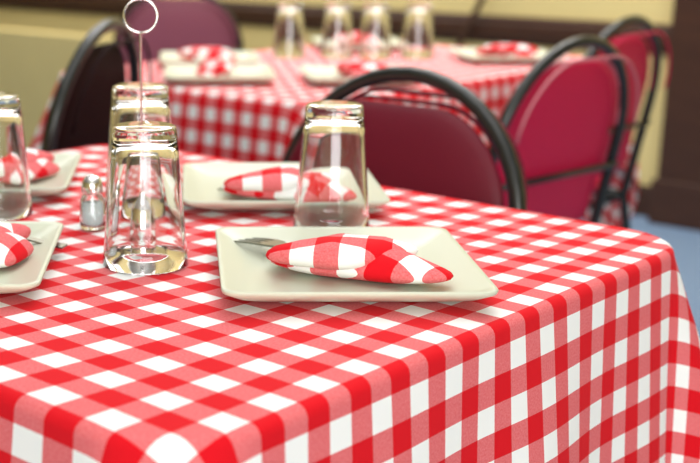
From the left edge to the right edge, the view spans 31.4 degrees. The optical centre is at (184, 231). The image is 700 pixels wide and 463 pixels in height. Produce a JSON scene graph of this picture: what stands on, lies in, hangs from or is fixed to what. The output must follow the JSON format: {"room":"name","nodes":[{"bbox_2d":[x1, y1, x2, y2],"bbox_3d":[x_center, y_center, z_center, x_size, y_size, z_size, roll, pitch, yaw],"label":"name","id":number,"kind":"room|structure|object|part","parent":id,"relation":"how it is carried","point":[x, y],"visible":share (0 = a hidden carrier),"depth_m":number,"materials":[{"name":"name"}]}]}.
{"room":"restaurant dining room","nodes":[
{"label":"restaurant dining room","id":0,"kind":"room"},
{"bbox_2d":[0,27,119,147],"bbox_3d":[-1.493,-0.863,6.768,4.400,0.600,0.120,13,19,43],"label":"wall","id":1,"kind":"structure","parent":0,"point":[32,62],"depth_m":5.95,"materials":[{"name":"beige paint"}]},
{"bbox_2d":[0,0,673,185],"bbox_3d":[1.453,-1.522,4.843,11.240,2.800,0.120,13,19,43],"label":"wall","id":2,"kind":"structure","parent":0,"point":[255,38],"depth_m":5.04,"materials":[{"name":"beige paint"}]},
{"bbox_2d":[0,0,671,54],"bbox_3d":[1.401,-0.811,4.964,11.000,0.112,0.028,13,19,43],"label":"wall rail","id":3,"kind":"object","parent":2,"relation":"attached to","point":[535,31],"depth_m":5.22,"materials":[{"name":"brown wood"}]},
{"bbox_2d":[581,215,699,336],"bbox_3d":[-1.134,0.514,2.642,11.240,0.100,7.490,13,19,43],"label":"floor","id":4,"kind":"structure","parent":0,"point":[685,243],"depth_m":4.25,"materials":[{"name":"carpet"}]},
{"bbox_2d":[41,18,151,152],"bbox_3d":[-0.388,0.029,2.481,0.589,0.922,0.462,4,14,17],"label":"chair","id":5,"kind":"object","parent":4,"relation":"on","point":[78,116],"visible":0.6,"depth_m":2.28,"materials":[{"name":"black"}]},
{"bbox_2d":[113,0,243,63],"bbox_3d":[-0.025,-0.437,4.417,0.462,0.902,0.585,0,14,0],"label":"chair","id":6,"kind":"object","parent":4,"relation":"on","point":[181,24],"visible":0.38,"depth_m":4.11,"materials":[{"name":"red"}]},
{"bbox_2d":[29,44,638,226],"bbox_3d":[0.405,-0.058,3.184,0.972,0.751,1.422,13,19,43],"label":"tablecloth","id":7,"kind":"object","parent":4,"relation":"on","point":[258,122],"visible":0.22,"depth_m":2.64,"materials":[{"name":"red fabric"}]},
{"bbox_2d":[159,47,259,64],"bbox_3d":[0.060,-0.443,3.081,0.246,0.044,0.246,0,14,0],"label":"plate","id":8,"kind":"object","parent":7,"relation":"on","point":[190,55],"visible":0.89,"depth_m":3.06,"materials":[{"name":"grey ceramic"}]},
{"bbox_2d":[164,59,276,83],"bbox_3d":[0.076,-0.366,2.765,0.246,0.046,0.246,0,14,0],"label":"plate","id":9,"kind":"object","parent":7,"relation":"on","point":[214,71],"visible":1,"depth_m":2.72,"materials":[{"name":"grey ceramic"}]},
{"bbox_2d":[273,2,304,57],"bbox_3d":[0.278,-0.536,3.256,0.087,0.142,0.087,13,19,43],"label":"glass","id":10,"kind":"object","parent":7,"relation":"on","point":[289,30],"visible":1,"depth_m":3.23,"materials":[{"name":"clear glass"}]},
{"bbox_2d":[320,2,352,57],"bbox_3d":[0.405,-0.536,3.257,0.087,0.142,0.087,13,19,43],"label":"glass","id":11,"kind":"object","parent":7,"relation":"on","point":[337,32],"visible":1,"depth_m":3.23,"materials":[{"name":"clear glass"}]},
{"bbox_2d":[299,60,413,85],"bbox_3d":[0.388,-0.360,2.740,0.246,0.048,0.246,0,14,0],"label":"plate","id":12,"kind":"object","parent":7,"relation":"on","point":[336,75],"visible":0.64,"depth_m":2.70,"materials":[{"name":"grey ceramic"}]},
{"bbox_2d":[311,31,401,50],"bbox_3d":[0.495,-0.549,3.510,0.246,0.047,0.246,0,14,0],"label":"plate","id":13,"kind":"object","parent":7,"relation":"on","point":[395,43],"visible":0.21,"depth_m":3.48,"materials":[{"name":"grey ceramic"}]},
{"bbox_2d":[358,2,390,58],"bbox_3d":[0.504,-0.533,3.244,0.087,0.142,0.087,13,19,43],"label":"glass","id":14,"kind":"object","parent":7,"relation":"on","point":[375,29],"visible":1,"depth_m":3.21,"materials":[{"name":"clear glass"}]},
{"bbox_2d":[400,2,432,58],"bbox_3d":[0.617,-0.533,3.245,0.087,0.142,0.087,13,19,43],"label":"glass","id":15,"kind":"object","parent":7,"relation":"on","point":[417,41],"visible":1,"depth_m":3.22,"materials":[{"name":"clear glass"}]},
{"bbox_2d":[449,43,564,63],"bbox_3d":[0.830,-0.466,3.176,0.246,0.044,0.246,0,14,0],"label":"plate","id":16,"kind":"object","parent":7,"relation":"on","point":[512,53],"visible":0.99,"depth_m":3.14,"materials":[{"name":"grey ceramic"}]},
{"bbox_2d":[0,145,699,462],"bbox_3d":[-0.055,0.364,1.471,1.099,0.751,0.922,13,19,43],"label":"tablecloth","id":17,"kind":"object","parent":4,"relation":"on","point":[586,349],"visible":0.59,"depth_m":1.07,"materials":[{"name":"red fabric"}]},
{"bbox_2d":[0,92,32,220],"bbox_3d":[-0.225,-0.090,1.446,0.087,0.142,0.087,13,19,43],"label":"glass","id":18,"kind":"object","parent":17,"relation":"on","point":[15,190],"visible":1,"depth_m":1.42,"materials":[{"name":"clear glass"}]},
{"bbox_2d":[0,221,66,293],"bbox_3d":[-0.249,0.016,1.214,0.254,0.047,0.246,0,14,0],"label":"plate","id":19,"kind":"object","parent":17,"relation":"on","point":[27,248],"visible":1,"depth_m":1.20,"materials":[{"name":"grey ceramic"}]},
{"bbox_2d":[26,148,81,196],"bbox_3d":[-0.269,-0.085,1.623,0.246,0.047,0.246,0,14,0],"label":"plate","id":20,"kind":"object","parent":17,"relation":"on","point":[49,173],"visible":0.52,"depth_m":1.61,"materials":[{"name":"grey ceramic"}]},
{"bbox_2d":[80,174,105,230],"bbox_3d":[-0.105,-0.034,1.385,0.030,0.062,0.030,13,19,43],"label":"salt shaker","id":21,"kind":"object","parent":17,"relation":"on","point":[92,202],"visible":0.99,"depth_m":1.38,"materials":[{"name":"clear glass"}]},
{"bbox_2d":[104,82,171,208],"bbox_3d":[-0.053,-0.102,1.480,0.091,0.149,0.091,13,19,43],"label":"glass","id":22,"kind":"object","parent":17,"relation":"on","point":[125,101],"visible":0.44,"depth_m":1.44,"materials":[{"name":"clear glass"}]},
{"bbox_2d":[123,0,157,120],"bbox_3d":[-0.048,-0.124,1.338,0.035,0.259,0.035,-8,16,-28],"label":"card holder","id":23,"kind":"object","parent":17,"relation":"on","point":[131,1],"visible":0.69,"depth_m":1.32,"materials":[{"name":"silver metal"}]},
{"bbox_2d":[103,121,187,274],"bbox_3d":[-0.040,-0.036,1.226,0.087,0.142,0.087,13,19,43],"label":"glass","id":24,"kind":"object","parent":17,"relation":"on","point":[145,231],"visible":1,"depth_m":1.20,"materials":[{"name":"clear glass"}]},
{"bbox_2d":[182,162,389,210],"bbox_3d":[0.120,-0.067,1.551,0.246,0.047,0.246,0,14,0],"label":"plate","id":25,"kind":"object","parent":17,"relation":"on","point":[225,186],"visible":0.59,"depth_m":1.49,"materials":[{"name":"grey ceramic"}]},
{"bbox_2d":[293,100,369,226],"bbox_3d":[0.166,-0.073,1.374,0.087,0.142,0.087,13,19,43],"label":"glass","id":26,"kind":"object","parent":17,"relation":"on","point":[332,184],"visible":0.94,"depth_m":1.34,"materials":[{"name":"clear glass"}]},
{"bbox_2d":[215,227,498,301],"bbox_3d":[0.155,0.022,1.190,0.246,0.047,0.246,0,14,0],"label":"plate","id":27,"kind":"object","parent":17,"relation":"on","point":[266,264],"visible":1,"depth_m":1.15,"materials":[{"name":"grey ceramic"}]},
{"bbox_2d":[282,66,526,210],"bbox_3d":[0.152,0.231,1.735,0.462,0.887,0.582,13,19,43],"label":"chair","id":28,"kind":"object","parent":4,"relation":"on","point":[428,150],"visible":0.26,"depth_m":1.75,"materials":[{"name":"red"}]},
{"bbox_2d":[455,0,484,46],"bbox_3d":[1.152,-0.887,5.139,0.844,1.426,0.040,13,19,43],"label":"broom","id":29,"kind":"object","parent":4,"relation":"on","point":[479,3],"visible":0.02,"depth_m":5.10,"materials":[{"name":"brown wood"}]},
{"bbox_2d":[489,35,638,223],"bbox_3d":[0.602,0.007,2.644,0.462,0.887,0.582,-11,18,-38],"label":"chair","id":30,"kind":"object","parent":4,"relation":"on","point":[558,118],"visible":0.52,"depth_m":2.43,"materials":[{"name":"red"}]},
{"bbox_2d":[582,15,670,228],"bbox_3d":[0.882,-0.126,3.184,0.462,0.887,0.582,-13,19,-42],"label":"chair","id":31,"kind":"object","parent":4,"relation":"on","point":[632,47],"visible":0.32,"depth_m":3.05,"materials":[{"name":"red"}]},
{"bbox_3d":[0.849,-0.140,3.216,0.444,0.056,0.430,-13,19,-42],"label":"seat","id":32,"kind":"part","parent":31,"relation":"part of","materials":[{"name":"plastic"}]},
{"bbox_2d":[648,0,699,230],"bbox_3d":[1.948,-1.366,4.209,0.430,2.800,0.115,13,19,43],"label":"door frame","id":33,"kind":"structure","parent":0,"point":[675,193],"depth_m":4.51,"materials":[{"name":"brown wood"}]},
{"bbox_2d":[632,184,650,216],"bbox_3d":[1.405,-0.209,5.115,11.000,0.120,0.018,13,19,43],"label":"baseboard","id":34,"kind":"structure","parent":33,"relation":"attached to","point":[642,205],"depth_m":4.75,"materials":[{"name":"brown wood"}]}
]}

